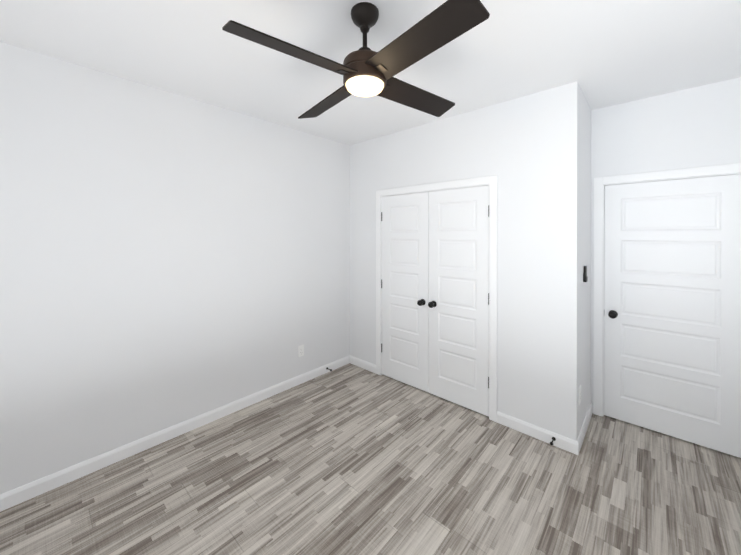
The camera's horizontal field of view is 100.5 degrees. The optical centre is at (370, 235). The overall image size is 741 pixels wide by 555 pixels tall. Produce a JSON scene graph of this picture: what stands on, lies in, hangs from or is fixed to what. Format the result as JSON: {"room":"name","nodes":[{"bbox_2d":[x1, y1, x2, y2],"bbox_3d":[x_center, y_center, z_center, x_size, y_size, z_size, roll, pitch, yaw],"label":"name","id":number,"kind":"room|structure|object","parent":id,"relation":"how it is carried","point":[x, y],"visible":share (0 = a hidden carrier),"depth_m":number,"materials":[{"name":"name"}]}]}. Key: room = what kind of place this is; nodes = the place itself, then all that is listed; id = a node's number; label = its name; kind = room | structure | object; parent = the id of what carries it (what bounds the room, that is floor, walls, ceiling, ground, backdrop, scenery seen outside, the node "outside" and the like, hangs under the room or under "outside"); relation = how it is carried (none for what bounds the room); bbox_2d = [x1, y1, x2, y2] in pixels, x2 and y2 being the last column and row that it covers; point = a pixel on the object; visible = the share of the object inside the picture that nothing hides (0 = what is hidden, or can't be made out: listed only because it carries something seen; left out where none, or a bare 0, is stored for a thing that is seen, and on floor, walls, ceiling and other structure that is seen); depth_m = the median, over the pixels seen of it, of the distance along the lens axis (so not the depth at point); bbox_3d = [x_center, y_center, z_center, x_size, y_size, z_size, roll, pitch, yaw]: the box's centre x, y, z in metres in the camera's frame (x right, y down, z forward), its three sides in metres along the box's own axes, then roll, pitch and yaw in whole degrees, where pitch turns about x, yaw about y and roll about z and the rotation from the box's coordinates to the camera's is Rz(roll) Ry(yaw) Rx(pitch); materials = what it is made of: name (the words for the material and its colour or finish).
{"room":"empty bedroom","nodes":[
{"label":"empty bedroom","id":0,"kind":"room"},
{"bbox_2d":[0,42,349,493],"bbox_3d":[-1.371,0.231,2.730,0.120,2.720,4.830,0,0,42],"label":"wall","id":1,"kind":"structure","parent":0,"point":[168,259],"depth_m":2.29,"materials":[{"name":"paint"}]},
{"bbox_2d":[0,356,349,511],"bbox_3d":[-1.565,1.546,2.421,0.014,0.092,3.866,0,0,42],"label":"baseboard","id":2,"kind":"structure","parent":1,"relation":"attached to","point":[21,494],"depth_m":2.28,"materials":[{"name":"white wood"}]},
{"bbox_2d":[298,345,303,356],"bbox_3d":[-0.748,1.239,3.322,0.008,0.117,0.072,0,0,42],"label":"outlet","id":3,"kind":"object","parent":1,"relation":"attached to","point":[300,350],"visible":1,"depth_m":3.32,"materials":[{"name":"white plastic"}]},
{"bbox_2d":[0,363,740,554],"bbox_3d":[0.359,1.633,1.983,3.690,0.080,6.050,0,0,42],"label":"floor","id":4,"kind":"structure","parent":0,"point":[349,459],"depth_m":1.93,"materials":[{"name":"laminate"}]},
{"bbox_2d":[0,0,740,144],"bbox_3d":[0.359,-1.177,1.974,3.690,0.100,6.050,0,0,42],"label":"ceiling","id":5,"kind":"structure","parent":0,"point":[604,53],"depth_m":1.86,"materials":[{"name":"paint"}]},
{"bbox_2d":[222,0,489,118],"bbox_3d":[-0.029,-0.924,1.554,1.005,0.402,1.005,0,0,7],"label":"fan","id":6,"kind":"object","parent":5,"relation":"hanging from","point":[365,71],"visible":1,"depth_m":1.41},
{"bbox_2d":[350,81,579,440],"bbox_3d":[0.664,0.230,3.100,2.390,2.720,0.120,0,0,42],"label":"wall","id":7,"kind":"structure","parent":0,"point":[525,150],"depth_m":2.51,"materials":[{"name":"paint"}]},
{"bbox_2d":[349,355,375,373],"bbox_3d":[-0.098,1.542,3.708,0.450,0.092,0.014,0,0,42],"label":"baseboard","id":8,"kind":"structure","parent":7,"relation":"attached to","point":[366,365],"depth_m":3.69,"materials":[{"name":"white wood"}]},
{"bbox_2d":[381,192,428,391],"bbox_3d":[0.339,0.567,3.293,0.616,2.020,0.112,0,0,42],"label":"closet door","id":9,"kind":"structure","parent":7,"relation":"in","point":[405,284],"depth_m":3.29,"materials":[{"name":"white wood"}]},
{"bbox_2d":[376,175,497,421],"bbox_3d":[0.620,0.563,3.142,1.262,2.053,0.120,0,0,42],"label":"door frame","id":10,"kind":"structure","parent":7,"relation":"attached to","point":[381,246],"depth_m":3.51,"materials":[{"name":"white wood"}]},
{"bbox_2d":[428,185,488,416],"bbox_3d":[0.797,0.569,2.876,0.616,2.020,0.112,0,0,42],"label":"closet door","id":11,"kind":"structure","parent":7,"relation":"in","point":[458,356],"depth_m":2.87,"materials":[{"name":"white wood"}]},
{"bbox_2d":[497,411,578,454],"bbox_3d":[1.297,1.546,2.437,0.584,0.092,0.014,0,0,42],"label":"baseboard","id":12,"kind":"structure","parent":7,"relation":"attached to","point":[546,436],"depth_m":2.41,"materials":[{"name":"white wood"}]},
{"bbox_2d":[579,88,590,432],"bbox_3d":[1.742,0.231,2.598,0.120,2.720,0.590,0,0,42],"label":"wall","id":13,"kind":"structure","parent":0,"point":[585,246],"depth_m":2.53,"materials":[{"name":"paint"}]},
{"bbox_2d":[577,402,592,451],"bbox_3d":[1.752,1.546,2.513,0.014,0.092,0.710,0,0,42],"label":"baseboard","id":14,"kind":"structure","parent":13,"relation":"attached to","point":[582,433],"depth_m":2.47,"materials":[{"name":"white wood"}]},
{"bbox_2d":[583,266,587,281],"bbox_3d":[1.721,0.304,2.469,0.022,0.126,0.056,0,0,42],"label":"remote holder","id":15,"kind":"object","parent":13,"relation":"attached to","point":[585,278],"visible":1,"depth_m":2.45,"materials":[{"name":"black plastic"}]},
{"bbox_2d":[591,77,740,404],"bbox_3d":[1.534,0.229,3.268,3.450,2.720,0.120,0,0,42],"label":"wall","id":16,"kind":"structure","parent":0,"point":[698,126],"depth_m":2.44,"materials":[{"name":"paint"}]},
{"bbox_2d":[593,163,740,415],"bbox_3d":[2.385,0.537,2.483,0.945,2.110,0.136,0,0,42],"label":"door frame","id":17,"kind":"structure","parent":16,"relation":"attached to","point":[600,183],"depth_m":2.71,"materials":[{"name":"white wood"}]},
{"bbox_2d":[604,174,740,457],"bbox_3d":[2.341,0.570,2.430,0.806,2.020,0.112,0,0,42],"label":"room door","id":18,"kind":"structure","parent":16,"relation":"in","point":[672,308],"depth_m":2.41,"materials":[{"name":"white wood"}]}
]}

